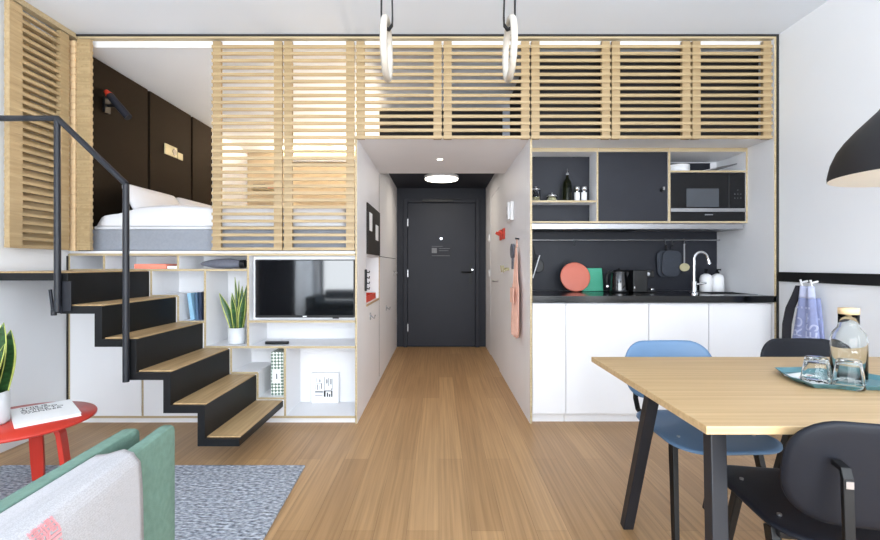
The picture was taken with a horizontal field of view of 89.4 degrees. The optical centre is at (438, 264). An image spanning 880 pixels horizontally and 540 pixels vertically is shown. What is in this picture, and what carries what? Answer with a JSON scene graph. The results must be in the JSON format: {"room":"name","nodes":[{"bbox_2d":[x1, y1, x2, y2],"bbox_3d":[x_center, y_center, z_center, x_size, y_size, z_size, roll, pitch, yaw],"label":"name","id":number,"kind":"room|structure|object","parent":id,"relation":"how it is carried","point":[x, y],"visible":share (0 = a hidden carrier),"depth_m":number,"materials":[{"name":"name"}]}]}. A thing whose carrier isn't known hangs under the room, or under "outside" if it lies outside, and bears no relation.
{"room":"studio apartment","nodes":[
{"label":"studio apartment","id":0,"kind":"room"},
{"bbox_2d":[0,0,246,406],"bbox_3d":[-2.710,-0.302,1.615,0.100,2.875,9.330,0,0,0],"label":"wall","id":1,"kind":"structure","parent":0,"point":[39,376],"depth_m":2.93,"materials":[{"name":"white paint"}]},
{"bbox_2d":[0,439,28,452],"bbox_3d":[-2.652,1.093,0.110,0.016,0.085,6.120,0,0,0],"label":"baseboard","id":2,"kind":"structure","parent":1,"relation":"attached to","point":[5,446],"depth_m":2.75,"materials":[{"name":"white laminate"}]},
{"bbox_2d":[66,256,68,399],"bbox_3d":[-2.654,0.535,3.193,0.012,1.200,0.034,0,0,0],"label":"trim","id":3,"kind":"structure","parent":1,"relation":"attached to","point":[67,257],"depth_m":3.18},
{"bbox_2d":[0,115,282,445],"bbox_3d":[-1.885,0.092,2.806,1.547,1.835,0.736,0,0,0],"label":"staircase","id":4,"kind":"structure","parent":1,"relation":"attached to","point":[198,379],"depth_m":2.58,"materials":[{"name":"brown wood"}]},
{"bbox_2d":[211,41,282,250],"bbox_3d":[-1.364,-0.850,3.175,0.502,1.492,0.034,0,0,0],"label":"slatted screen","id":5,"kind":"object","parent":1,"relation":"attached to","point":[217,46],"visible":1,"depth_m":3.16,"materials":[{"name":"brown wood"}]},
{"bbox_2d":[69,36,775,40],"bbox_3d":[-0.128,-1.616,3.180,5.045,0.014,0.040,0,0,0],"label":"trim","id":6,"kind":"structure","parent":1,"relation":"attached to","point":[93,38],"depth_m":3.16,"materials":[{"name":"brown wood"}]},
{"bbox_2d":[93,41,761,47],"bbox_3d":[-0.135,-1.596,3.208,5.030,0.062,0.012,0,0,0],"label":"trim","id":7,"kind":"structure","parent":1,"relation":"attached to","point":[96,44],"depth_m":3.20,"materials":[{"name":"paint"}]},
{"bbox_2d":[611,41,691,139],"bbox_3d":[1.509,-1.247,3.175,0.569,0.698,0.034,0,0,0],"label":"slatted screen","id":8,"kind":"object","parent":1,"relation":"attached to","point":[685,53],"visible":1,"depth_m":3.16,"materials":[{"name":"brown wood"}]},
{"bbox_2d":[70,251,376,257],"bbox_3d":[-1.633,-0.086,4.692,2.055,0.029,2.975,0,0,0],"label":"floor","id":9,"kind":"structure","parent":0,"point":[70,251],"depth_m":3.21,"materials":[{"name":"white laminate"}]},
{"bbox_2d":[78,57,211,250],"bbox_3d":[-2.624,-0.834,4.160,0.069,1.463,1.880,0,0,0],"label":"wall panel","id":10,"kind":"object","parent":9,"relation":"on","point":[134,147],"visible":0.52,"depth_m":3.90,"materials":[{"name":"wood"}]},
{"bbox_2d":[102,89,131,119],"bbox_3d":[-2.484,-1.239,3.446,0.210,0.233,0.068,0,0,0],"label":"reading lamp","id":11,"kind":"object","parent":10,"relation":"attached to","point":[110,97],"visible":1,"depth_m":3.42,"materials":[{"name":"black plastic"}]},
{"bbox_2d":[164,143,182,160],"bbox_3d":[-2.582,-1.100,4.338,0.014,0.100,0.295,0,0,0],"label":"socket plate","id":12,"kind":"object","parent":10,"relation":"attached to","point":[169,150],"visible":1,"depth_m":4.30,"materials":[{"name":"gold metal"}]},
{"bbox_2d":[91,226,346,250],"bbox_3d":[-1.590,-0.194,4.120,1.920,0.182,1.760,0,0,0],"label":"bed","id":13,"kind":"object","parent":9,"relation":"on","point":[105,238],"visible":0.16,"depth_m":3.24,"materials":[{"name":"grey fabric"}]},
{"bbox_2d":[97,205,345,225],"bbox_3d":[-1.580,-0.369,4.123,1.840,0.167,1.755,0,0,0],"label":"duvet","id":14,"kind":"object","parent":13,"relation":"on","point":[165,215],"visible":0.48,"depth_m":3.25,"materials":[{"name":"white fabric"}]},
{"bbox_2d":[130,185,179,208],"bbox_3d":[-2.445,-0.530,3.850,0.189,0.236,0.700,0,0,0],"label":"pillow","id":15,"kind":"object","parent":14,"relation":"on","point":[139,197],"visible":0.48,"depth_m":3.65,"materials":[{"name":"white fabric"}]},
{"bbox_2d":[176,197,210,206],"bbox_3d":[-2.445,-0.530,4.570,0.189,0.236,0.700,0,0,0],"label":"pillow","id":16,"kind":"object","parent":14,"relation":"on","point":[182,201],"visible":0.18,"depth_m":4.33,"materials":[{"name":"white fabric"}]},
{"bbox_2d":[247,153,485,346],"bbox_3d":[-0.123,-0.253,6.230,5.074,2.775,0.100,0,0,0],"label":"wall","id":17,"kind":"structure","parent":0,"point":[402,193],"depth_m":6.18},
{"bbox_2d":[283,160,345,161],"bbox_3d":[-1.425,-1.448,6.154,1.550,0.045,0.048,0,0,0],"label":"led strip","id":18,"kind":"object","parent":17,"relation":"attached to","point":[283,160],"visible":0.11,"depth_m":6.13,"materials":[{"name":"plastic"}]},
{"bbox_2d":[403,199,479,346],"bbox_3d":[0.035,0.113,6.132,1.050,2.045,0.096,0,0,0],"label":"door","id":19,"kind":"structure","parent":17,"relation":"in","point":[441,296],"depth_m":6.15,"materials":[{"name":"grey paint"}]},
{"bbox_2d":[430,244,451,257],"bbox_3d":[0.028,-0.193,6.146,0.295,0.185,0.007,0,0,0],"label":"door sign","id":20,"kind":"object","parent":19,"relation":"attached to","point":[436,250],"visible":1,"depth_m":6.14,"materials":[{"name":"grey"}]},
{"bbox_2d":[422,199,460,201],"bbox_3d":[0.035,-0.885,6.107,0.530,0.040,0.054,0,0,0],"label":"door closer","id":21,"kind":"object","parent":19,"relation":"attached to","point":[423,200],"depth_m":6.10,"materials":[{"name":"black metal"}]},
{"bbox_2d":[355,139,396,423],"bbox_3d":[-0.593,0.035,4.680,0.015,2.200,3.000,0,0,0],"label":"wall","id":22,"kind":"structure","parent":0,"point":[375,339],"depth_m":3.86,"materials":[{"name":"paint"}]},
{"bbox_2d":[283,41,354,250],"bbox_3d":[-0.853,-0.850,3.175,0.509,1.492,0.034,0,0,0],"label":"slatted screen","id":23,"kind":"object","parent":22,"relation":"attached to","point":[288,46],"visible":1,"depth_m":3.16,"materials":[{"name":"brown wood"}]},
{"bbox_2d":[366,202,379,255],"bbox_3d":[-0.577,-0.297,3.955,0.015,0.415,0.750,0,0,0],"label":"notice board","id":24,"kind":"object","parent":22,"relation":"attached to","point":[372,215],"visible":1,"depth_m":3.83,"materials":[{"name":"black"}]},
{"bbox_2d":[366,255,379,306],"bbox_3d":[-0.682,0.126,3.955,0.206,0.418,0.770,0,0,0],"label":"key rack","id":25,"kind":"object","parent":22,"relation":"attached to","point":[372,264],"visible":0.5,"depth_m":4.33,"materials":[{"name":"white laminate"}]},
{"bbox_2d":[366,293,375,302],"bbox_3d":[-0.676,0.286,3.930,0.158,0.052,0.540,0,0,0],"label":"tray","id":26,"kind":"object","parent":25,"relation":"in","point":[369,296],"visible":0.44,"depth_m":3.94,"materials":[{"name":"red plastic"}]},
{"bbox_2d":[355,41,441,139],"bbox_3d":[-0.285,-1.247,3.175,0.616,0.698,0.034,0,0,0],"label":"slatted screen","id":27,"kind":"object","parent":22,"relation":"attached to","point":[360,46],"visible":1,"depth_m":3.16,"materials":[{"name":"brown wood"}]},
{"bbox_2d":[0,347,793,539],"bbox_3d":[-0.123,1.185,1.615,5.274,0.100,9.330,0,0,0],"label":"floor","id":28,"kind":"structure","parent":0,"point":[442,447],"depth_m":2.54,"materials":[{"name":"brown wood"}]},
{"bbox_2d":[0,465,304,539],"bbox_3d":[-1.552,1.129,1.375,1.795,0.012,2.250,0,0,0],"label":"rug","id":29,"kind":"object","parent":28,"relation":"on","point":[213,502],"visible":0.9,"depth_m":2.17,"materials":[{"name":"carpet"}]},
{"bbox_2d":[0,401,97,480],"bbox_3d":[-2.020,0.934,2.140,0.600,0.377,0.600,0,0,0],"label":"side table","id":30,"kind":"object","parent":29,"relation":"on","point":[35,434],"visible":0.49,"depth_m":2.16,"materials":[{"name":"red paint"}]},
{"bbox_2d":[0,322,15,424],"bbox_3d":[-2.092,0.486,2.079,0.208,0.515,0.145,0,0,-10],"label":"potted plant","id":31,"kind":"object","parent":30,"relation":"on","point":[7,342],"visible":1,"depth_m":2.11,"materials":[{"name":"green plant"}]},
{"bbox_2d":[11,399,81,428],"bbox_3d":[-1.965,0.736,2.220,0.330,0.016,0.241,0,0,43],"label":"book","id":32,"kind":"object","parent":30,"relation":"on","point":[21,417],"visible":1,"depth_m":2.19,"materials":[{"name":"white paper"}]},
{"bbox_2d":[0,425,174,539],"bbox_3d":[-0.953,0.767,0.733,0.734,0.708,0.867,0,0,0],"label":"sofa","id":33,"kind":"object","parent":29,"relation":"on","point":[156,451],"visible":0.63,"depth_m":1.06,"materials":[{"name":"green fabric"}]},
{"bbox_2d":[0,449,143,539],"bbox_3d":[-0.651,0.617,0.620,0.151,0.437,0.700,0,0,-4],"label":"cushion","id":34,"kind":"object","parent":33,"relation":"on","point":[101,498],"visible":1,"depth_m":0.82,"materials":[{"name":"fabric"}]},
{"bbox_2d":[68,253,355,421],"bbox_3d":[-1.623,0.526,3.351,2.059,1.218,0.342,0,0,0],"label":"storage unit","id":35,"kind":"object","parent":28,"relation":"on","point":[315,344],"visible":0.53,"depth_m":3.24,"materials":[{"name":"white laminate"}]},
{"bbox_2d":[134,264,176,268],"bbox_3d":[-2.079,0.009,3.320,0.229,0.035,0.240,0,0,0],"label":"book","id":36,"kind":"object","parent":35,"relation":"in","point":[136,266],"visible":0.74,"depth_m":3.20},
{"bbox_2d":[187,291,202,319],"bbox_3d":[-1.792,0.299,3.295,0.055,0.197,0.170,0,0,0],"label":"book","id":37,"kind":"object","parent":35,"relation":"in","point":[191,296],"visible":0.55,"depth_m":3.21,"materials":[{"name":"blue paper"}]},
{"bbox_2d":[195,291,203,319],"bbox_3d":[-1.748,0.298,3.295,0.028,0.201,0.170,0,0,0],"label":"book","id":38,"kind":"object","parent":35,"relation":"in","point":[196,293],"visible":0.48,"depth_m":3.21,"materials":[{"name":"blue paper"}]},
{"bbox_2d":[199,292,203,319],"bbox_3d":[-1.723,0.297,3.295,0.018,0.203,0.170,0,0,0],"label":"book","id":39,"kind":"object","parent":35,"relation":"in","point":[201,294],"visible":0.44,"depth_m":3.21,"materials":[{"name":"blue paper"}]},
{"bbox_2d":[200,259,246,268],"bbox_3d":[-1.585,-0.010,3.270,0.328,0.074,0.074,0,0,0],"label":"pouch","id":40,"kind":"object","parent":35,"relation":"in","point":[216,263],"visible":0.98,"depth_m":3.25,"materials":[{"name":"grey fabric"}]},
{"bbox_2d":[219,279,246,344],"bbox_3d":[-1.518,0.334,3.280,0.198,0.488,0.120,0,0,0],"label":"potted plant","id":41,"kind":"object","parent":35,"relation":"in","point":[235,315],"visible":0.96,"depth_m":3.27,"materials":[{"name":"green plant"}]},
{"bbox_2d":[265,341,288,343],"bbox_3d":[-1.186,0.567,3.260,0.172,0.021,0.040,0,0,0],"label":"remote control","id":42,"kind":"object","parent":35,"relation":"in","point":[266,342],"visible":1,"depth_m":3.24,"materials":[{"name":"black plastic"}]},
{"bbox_2d":[271,348,283,394],"bbox_3d":[-1.165,0.787,3.338,0.106,0.315,0.244,0,0,0],"label":"box file","id":43,"kind":"object","parent":35,"relation":"in","point":[277,356],"visible":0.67,"depth_m":3.22,"materials":[{"name":"cardboard"}]},
{"bbox_2d":[255,260,354,318],"bbox_3d":[-0.965,0.173,3.217,0.715,0.425,0.042,0,0,0],"label":"television","id":44,"kind":"object","parent":35,"relation":"in","point":[283,288],"visible":0.89,"depth_m":3.20,"materials":[{"name":"black plastic"}]},
{"bbox_2d":[311,372,338,402],"bbox_3d":[-0.888,0.960,3.475,0.213,0.235,0.030,0,0,0],"label":"framed print","id":45,"kind":"object","parent":35,"relation":"in","point":[324,385],"visible":1,"depth_m":3.46,"materials":[{"name":"white paper"}]},
{"bbox_2d":[532,302,565,420],"bbox_3d":[0.787,0.704,3.491,0.236,0.862,0.618,0,0,0],"label":"base cabinet","id":46,"kind":"object","parent":28,"relation":"on","point":[548,318],"visible":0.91,"depth_m":3.18,"materials":[{"name":"white laminate"}]},
{"bbox_2d":[532,291,774,301],"bbox_3d":[1.570,0.242,3.483,1.806,0.045,0.647,0,0,0],"label":"countertop","id":47,"kind":"structure","parent":46,"relation":"on","point":[537,296],"depth_m":3.16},
{"bbox_2d":[560,262,589,291],"bbox_3d":[1.115,0.098,3.644,0.242,0.238,0.063,0,0,0],"label":"cutting board","id":48,"kind":"object","parent":47,"relation":"on","point":[574,276],"visible":1,"depth_m":3.63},
{"bbox_2d":[582,268,602,290],"bbox_3d":[1.282,0.121,3.732,0.179,0.193,0.043,0,0,0],"label":"cutting board","id":49,"kind":"object","parent":47,"relation":"on","point":[596,279],"visible":0.64,"depth_m":3.72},
{"bbox_2d":[605,268,628,292],"bbox_3d":[1.434,0.123,3.600,0.195,0.192,0.150,0,0,0],"label":"kettle","id":50,"kind":"object","parent":47,"relation":"on","point":[619,283],"visible":0.99,"depth_m":3.55,"materials":[{"name":"silver metal"}]},
{"bbox_2d":[626,270,656,292],"bbox_3d":[1.636,0.130,3.608,0.198,0.179,0.184,0,0,0],"label":"coffee machine","id":51,"kind":"object","parent":47,"relation":"on","point":[637,279],"visible":0.96,"depth_m":3.52,"materials":[{"name":"black plastic"}]},
{"bbox_2d":[690,251,710,294],"bbox_3d":[1.941,0.057,3.300,0.153,0.324,0.052,0,0,0],"label":"tap","id":52,"kind":"object","parent":47,"relation":"on","point":[694,284],"visible":1,"depth_m":3.29,"materials":[{"name":"silver metal"}]},
{"bbox_2d":[699,269,712,291],"bbox_3d":[2.196,0.126,3.660,0.094,0.186,0.094,0,0,0],"label":"soap bottle","id":53,"kind":"object","parent":47,"relation":"on","point":[705,277],"visible":0.98,"depth_m":3.63,"materials":[{"name":"ceramic"}]},
{"bbox_2d":[712,269,723,291],"bbox_3d":[2.291,0.126,3.660,0.094,0.186,0.094,0,0,0],"label":"soap bottle","id":54,"kind":"object","parent":47,"relation":"on","point":[718,279],"visible":0.92,"depth_m":3.62,"materials":[{"name":"white plastic"}]},
{"bbox_2d":[563,302,647,420],"bbox_3d":[1.204,0.704,3.491,0.589,0.862,0.618,0,0,0],"label":"base cabinet","id":55,"kind":"object","parent":28,"relation":"on","point":[593,329],"visible":0.7,"depth_m":3.18,"materials":[{"name":"white laminate"}]},
{"bbox_2d":[645,302,707,409],"bbox_3d":[1.715,0.704,3.491,0.424,0.862,0.618,0,0,0],"label":"base cabinet","id":56,"kind":"object","parent":28,"relation":"on","point":[688,321],"visible":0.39,"depth_m":3.18,"materials":[{"name":"white laminate"}]},
{"bbox_2d":[625,340,782,539],"bbox_3d":[1.069,0.745,1.865,0.428,0.780,0.541,0,0,-2],"label":"dining chair","id":57,"kind":"object","parent":28,"relation":"on","point":[671,428],"visible":0.31,"depth_m":1.73,"materials":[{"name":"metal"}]},
{"bbox_2d":[591,357,879,539],"bbox_3d":[1.468,0.765,1.492,1.625,0.740,0.902,0,0,0],"label":"dining table","id":58,"kind":"object","parent":28,"relation":"on","point":[720,397],"visible":0.99,"depth_m":1.37,"materials":[{"name":"brown wood"}]},
{"bbox_2d":[775,367,879,389],"bbox_3d":[1.351,0.386,1.514,0.337,0.017,0.283,0,0,0],"label":"serving tray","id":59,"kind":"object","parent":58,"relation":"on","point":[873,383],"visible":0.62,"depth_m":1.49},
{"bbox_2d":[800,355,832,387],"bbox_3d":[1.232,0.344,1.452,0.084,0.089,0.081,0,0,0],"label":"drinking glass","id":60,"kind":"object","parent":59,"relation":"on","point":[815,369],"visible":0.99,"depth_m":1.43,"materials":[{"name":"clear"}]},
{"bbox_2d":[829,307,868,382],"bbox_3d":[1.390,0.267,1.510,0.098,0.244,0.098,0,0,0],"label":"carafe","id":61,"kind":"object","parent":59,"relation":"on","point":[847,340],"visible":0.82,"depth_m":1.48,"materials":[{"name":"clear glass"}]},
{"bbox_2d":[832,358,866,390],"bbox_3d":[1.300,0.344,1.412,0.084,0.089,0.081,0,0,0],"label":"drinking glass","id":62,"kind":"object","parent":59,"relation":"on","point":[848,373],"visible":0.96,"depth_m":1.39,"materials":[{"name":"clear"}]},
{"bbox_2d":[704,302,770,356],"bbox_3d":[2.154,0.704,3.491,0.444,0.862,0.618,0,0,0],"label":"base cabinet","id":63,"kind":"object","parent":28,"relation":"on","point":[735,329],"visible":0.38,"depth_m":3.18,"materials":[{"name":"white laminate"}]},
{"bbox_2d":[760,338,828,468],"bbox_3d":[1.731,0.745,1.921,0.428,0.780,0.541,0,0,2],"label":"dining chair","id":64,"kind":"object","parent":28,"relation":"on","point":[777,347],"visible":0.09,"depth_m":2.14,"materials":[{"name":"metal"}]},
{"bbox_2d":[727,421,879,539],"bbox_3d":[1.062,0.745,1.215,0.428,0.780,0.541,0,0,10],"label":"dining chair","id":65,"kind":"object","parent":28,"relation":"on","point":[826,485],"visible":0.98,"depth_m":1.04,"materials":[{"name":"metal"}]},
{"bbox_2d":[24,0,827,33],"bbox_3d":[-0.123,-1.690,0.080,5.274,0.100,6.260,0,0,0],"label":"ceiling","id":66,"kind":"structure","parent":0,"point":[79,16],"depth_m":2.92,"materials":[{"name":"white paint"}]},
{"bbox_2d":[12,0,77,38],"bbox_3d":[-2.590,-1.621,2.854,0.050,0.037,0.608,0,0,0],"label":"track","id":67,"kind":"object","parent":66,"relation":"attached to","point":[27,7],"visible":1,"depth_m":2.91,"materials":[{"name":"brown wood"}]},
{"bbox_2d":[4,0,92,250],"bbox_3d":[-2.550,-0.846,2.910,0.191,1.492,0.500,0,0,0],"label":"slatted screen","id":68,"kind":"object","parent":67,"relation":"attached to","point":[69,66],"visible":0.89,"depth_m":2.92,"materials":[{"name":"brown wood"}]},
{"bbox_2d":[380,0,392,82],"bbox_3d":[-0.187,-1.151,1.600,0.044,0.975,0.223,0,0,0],"label":"ring","id":69,"kind":"object","parent":66,"relation":"hanging from","point":[386,47],"visible":1,"depth_m":1.56,"materials":[{"name":"white plastic"}]},
{"bbox_2d":[502,0,517,82],"bbox_3d":[0.253,-1.151,1.600,0.044,0.975,0.223,0,0,0],"label":"ring","id":70,"kind":"object","parent":66,"relation":"hanging from","point":[511,26],"visible":1,"depth_m":1.58,"materials":[{"name":"white plastic"}]},
{"bbox_2d":[826,109,879,186],"bbox_3d":[1.577,-0.966,1.430,0.502,1.346,0.502,0,0,0],"label":"pendant lamp","id":71,"kind":"object","parent":66,"relation":"hanging from","point":[856,163],"visible":1,"depth_m":1.45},
{"bbox_2d":[93,48,760,149],"bbox_3d":[-0.123,-1.655,4.697,5.074,0.170,2.965,0,0,0],"label":"ceiling","id":72,"kind":"structure","parent":0,"point":[182,77],"depth_m":3.81,"materials":[{"name":"white paint"}]},
{"bbox_2d":[486,138,531,423],"bbox_3d":[0.658,0.035,4.680,0.016,2.200,3.000,0,0,0],"label":"wall","id":73,"kind":"structure","parent":0,"point":[515,354],"depth_m":3.83,"materials":[{"name":"paint"}]},
{"bbox_2d":[443,41,529,139],"bbox_3d":[0.338,-1.247,3.175,0.620,0.698,0.034,0,0,0],"label":"slatted screen","id":74,"kind":"object","parent":73,"relation":"attached to","point":[447,46],"visible":1,"depth_m":3.16,"materials":[{"name":"brown wood"}]},
{"bbox_2d":[491,188,498,367],"bbox_3d":[0.631,0.142,5.210,0.070,1.965,0.810,0,0,0],"label":"door","id":75,"kind":"structure","parent":73,"relation":"in","point":[495,198],"depth_m":5.14,"materials":[{"name":"white laminate"}]},
{"bbox_2d":[506,201,513,222],"bbox_3d":[0.625,-0.472,3.980,0.049,0.165,0.240,0,0,0],"label":"wall phone","id":76,"kind":"object","parent":73,"relation":"attached to","point":[510,205],"visible":1,"depth_m":3.88,"materials":[{"name":"white plastic"}]},
{"bbox_2d":[510,244,514,268],"bbox_3d":[0.628,-0.073,3.800,0.020,0.217,0.150,0,0,0],"label":"brush","id":77,"kind":"object","parent":73,"relation":"attached to","point":[512,247],"visible":0.98,"depth_m":3.79,"materials":[{"name":"grey plastic"}]},
{"bbox_2d":[531,41,610,139],"bbox_3d":[0.936,-1.247,3.175,0.568,0.698,0.034,0,0,0],"label":"slatted screen","id":78,"kind":"object","parent":73,"relation":"attached to","point":[605,46],"visible":1,"depth_m":3.16,"materials":[{"name":"brown wood"}]},
{"bbox_3d":[0.633,-0.213,3.600,0.035,0.018,0.014,0,0,0],"label":"peg","id":79,"kind":"object","parent":73,"relation":"attached to","visible":0},
{"bbox_2d":[510,239,518,337],"bbox_3d":[0.612,0.181,3.600,0.047,0.791,0.370,0,0,0],"label":"apron","id":80,"kind":"object","parent":79,"relation":"hanging from","point":[514,291],"visible":1,"depth_m":3.56,"materials":[{"name":"pink fabric"}]},
{"bbox_2d":[359,136,765,187],"bbox_3d":[0.890,-1.010,4.680,2.980,0.210,3.000,0,0,0],"label":"ceiling","id":81,"kind":"structure","parent":0,"point":[387,155],"depth_m":3.58,"materials":[{"name":"paint"}]},
{"bbox_2d":[379,110,502,135],"bbox_3d":[0.020,-1.345,4.881,1.240,0.440,0.838,0,0,0],"label":"storage cabinet","id":82,"kind":"object","parent":81,"relation":"on","point":[380,112],"visible":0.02,"depth_m":4.46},
{"bbox_2d":[424,173,458,182],"bbox_3d":[0.030,-1.038,5.300,0.410,0.053,0.410,0,0,0],"label":"ceiling lamp","id":83,"kind":"object","parent":81,"relation":"attached to","point":[431,177],"visible":0.96,"depth_m":5.21,"materials":[{"name":"white plastic"}]},
{"bbox_2d":[425,176,457,182],"bbox_3d":[0.030,-1.019,5.300,0.398,0.016,0.398,0,0,0],"label":"diffuser","id":84,"kind":"object","parent":83,"relation":"attached to","point":[438,179],"depth_m":5.27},
{"bbox_2d":[510,55,757,135],"bbox_3d":[1.524,-1.245,3.755,1.711,0.640,0.890,0,0,0],"label":"storage cabinet","id":85,"kind":"object","parent":81,"relation":"on","point":[541,57],"visible":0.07,"depth_m":3.31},
{"bbox_2d":[690,41,772,139],"bbox_3d":[2.083,-1.247,3.175,0.571,0.698,0.034,0,0,0],"label":"slatted screen","id":86,"kind":"object","parent":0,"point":[765,46],"visible":1,"depth_m":3.16,"materials":[{"name":"brown wood"}]},
{"bbox_2d":[779,0,879,356],"bbox_3d":[2.464,-0.302,0.440,0.100,2.875,6.980,0,0,0],"label":"wall","id":87,"kind":"structure","parent":0,"point":[829,59],"depth_m":2.77,"materials":[{"name":"white paint"}]},
{"bbox_2d":[76,34,778,35],"bbox_3d":[-0.122,-1.631,3.184,5.072,0.015,0.051,0,0,0],"label":"trim","id":88,"kind":"structure","parent":87,"relation":"attached to","point":[76,34],"depth_m":3.16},
{"bbox_2d":[717,39,775,338],"bbox_3d":[2.388,-0.236,3.500,0.015,2.743,0.680,0,0,0],"label":"wall panel","id":89,"kind":"object","parent":87,"relation":"attached to","point":[746,257],"depth_m":3.30,"materials":[{"name":"paint"}]},
{"bbox_2d":[776,36,778,337],"bbox_3d":[2.405,-0.244,3.184,0.018,2.759,0.051,0,0,0],"label":"trim","id":90,"kind":"structure","parent":87,"relation":"attached to","point":[777,37],"depth_m":3.16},
{"bbox_2d":[778,272,879,285],"bbox_3d":[2.378,0.085,1.525,0.070,0.072,3.250,0,0,0],"label":"peg rail","id":91,"kind":"object","parent":87,"relation":"attached to","point":[803,277],"visible":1,"depth_m":2.71,"materials":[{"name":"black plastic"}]},
{"bbox_2d":[782,282,824,338],"bbox_3d":[2.354,0.384,2.849,0.086,0.563,0.286,0,0,-10],"label":"tote bag","id":92,"kind":"object","parent":91,"relation":"hanging from","point":[809,318],"visible":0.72,"depth_m":2.85,"materials":[{"name":"purple fabric"}]},
{"bbox_3d":[1.523,0.115,3.855,1.714,2.040,0.050,0,0,0],"label":"wall","id":93,"kind":"structure","parent":0,"visible":0},
{"bbox_2d":[532,148,597,223],"bbox_3d":[0.948,-0.613,3.620,0.560,0.579,0.380,0,0,0],"label":"upper cabinet","id":94,"kind":"object","parent":93,"relation":"attached to","point":[550,166],"visible":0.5,"depth_m":3.59,"materials":[{"name":"white laminate"}]},
{"bbox_2d":[532,186,540,199],"bbox_3d":[0.763,-0.560,3.500,0.080,0.119,0.080,0,0,0],"label":"storage jar","id":95,"kind":"object","parent":94,"relation":"on","point":[535,191],"visible":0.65,"depth_m":3.47,"materials":[{"name":"clear glass"}]},
{"bbox_2d":[532,200,595,204],"bbox_3d":[0.943,-0.491,3.522,0.540,0.016,0.176,0,0,0],"label":"shelf","id":96,"kind":"object","parent":94,"relation":"attached to","point":[534,202],"depth_m":3.44,"materials":[{"name":"white laminate"}]},
{"bbox_2d":[563,169,571,199],"bbox_3d":[1.009,-0.628,3.500,0.068,0.256,0.068,0,0,0],"label":"oil bottle","id":97,"kind":"object","parent":94,"relation":"on","point":[567,185],"visible":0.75,"depth_m":3.47,"materials":[{"name":"green glass"}]},
{"bbox_2d":[574,186,579,199],"bbox_3d":[1.085,-0.560,3.500,0.044,0.119,0.044,0,0,0],"label":"shaker","id":98,"kind":"object","parent":94,"relation":"on","point":[576,188],"visible":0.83,"depth_m":3.48,"materials":[{"name":"ceramic"}]},
{"bbox_2d":[581,186,586,199],"bbox_3d":[1.140,-0.560,3.500,0.044,0.119,0.044,0,0,0],"label":"shaker","id":99,"kind":"object","parent":94,"relation":"on","point":[583,188],"visible":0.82,"depth_m":3.48,"materials":[{"name":"ceramic"}]},
{"bbox_2d":[532,232,716,290],"bbox_3d":[1.523,-0.051,3.817,1.710,0.541,0.018,0,0,0],"label":"backsplash","id":100,"kind":"structure","parent":93,"relation":"attached to","point":[606,255],"depth_m":3.81,"materials":[{"name":"grey laminate"}]},
{"bbox_2d":[532,239,719,244],"bbox_3d":[1.522,-0.195,3.771,1.706,0.058,0.072,0,0,0],"label":"utensil rail","id":101,"kind":"object","parent":100,"relation":"attached to","point":[684,240],"visible":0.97,"depth_m":3.76,"materials":[{"name":"metal"}]},
{"bbox_2d":[532,243,543,277],"bbox_3d":[0.826,-0.045,3.732,0.108,0.311,0.070,0,0,0],"label":"pan","id":102,"kind":"object","parent":101,"relation":"hanging from","point":[538,265],"visible":0.98,"depth_m":3.73,"materials":[{"name":"black metal"}]},
{"bbox_2d":[656,245,670,276],"bbox_3d":[1.927,-0.032,3.777,0.160,0.271,0.012,0,0,0],"label":"pot holder","id":103,"kind":"object","parent":101,"relation":"hanging from","point":[660,253],"visible":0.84,"depth_m":3.77,"materials":[{"name":"grey fabric"}]},
{"bbox_2d":[661,247,681,276],"bbox_3d":[1.959,-0.034,3.749,0.169,0.267,0.012,0,0,0],"label":"pot holder","id":104,"kind":"object","parent":101,"relation":"hanging from","point":[671,260],"visible":1,"depth_m":3.74,"materials":[{"name":"grey fabric"}]},
{"bbox_2d":[679,244,689,270],"bbox_3d":[2.056,-0.062,3.728,0.084,0.230,0.011,0,0,0],"label":"skimmer","id":105,"kind":"object","parent":101,"relation":"hanging from","point":[683,267],"visible":1,"depth_m":3.73,"materials":[{"name":"metal"}]},
{"bbox_2d":[679,263,689,270],"bbox_3d":[2.056,0.019,3.728,0.084,0.068,0.011,0,0,0],"label":"bowl","id":106,"kind":"object","parent":105,"relation":"on","point":[683,267],"depth_m":3.73,"materials":[{"name":"brown wood"}]},
{"bbox_2d":[596,148,669,223],"bbox_3d":[1.504,-0.613,3.605,0.550,0.579,0.410,0,0,0],"label":"upper cabinet","id":107,"kind":"object","parent":93,"relation":"attached to","point":[634,183],"visible":0.94,"depth_m":3.43,"materials":[{"name":"grey laminate"}]},
{"bbox_2d":[532,224,742,231],"bbox_3d":[1.514,-0.298,3.590,1.690,0.047,0.280,0,0,0],"label":"light strip","id":108,"kind":"object","parent":107,"relation":"attached to","point":[535,227],"visible":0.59,"depth_m":3.45,"materials":[{"name":"metal"}]},
{"bbox_2d":[667,148,747,223],"bbox_3d":[2.079,-0.613,3.620,0.599,0.579,0.380,0,0,0],"label":"upper cabinet","id":109,"kind":"object","parent":93,"relation":"attached to","point":[700,160],"visible":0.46,"depth_m":3.47,"materials":[{"name":"white laminate"}]},
{"bbox_2d":[670,164,689,169],"bbox_3d":[1.891,-0.757,3.530,0.176,0.055,0.176,0,0,0],"label":"plate stack","id":110,"kind":"object","parent":109,"relation":"on","point":[674,166],"visible":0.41,"depth_m":3.46,"materials":[{"name":"ceramic"}]},
{"bbox_2d":[670,173,745,220],"bbox_3d":[2.074,-0.525,3.592,0.576,0.372,0.336,0,0,0],"label":"microwave","id":111,"kind":"object","parent":109,"relation":"in","point":[693,196],"visible":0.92,"depth_m":3.43,"materials":[{"name":"black plastic"}]},
{"bbox_2d":[670,170,745,172],"bbox_3d":[2.075,-0.722,3.610,0.580,0.014,0.360,0,0,0],"label":"shelf","id":112,"kind":"object","parent":109,"relation":"attached to","point":[671,171],"depth_m":3.43,"materials":[{"name":"white laminate"}]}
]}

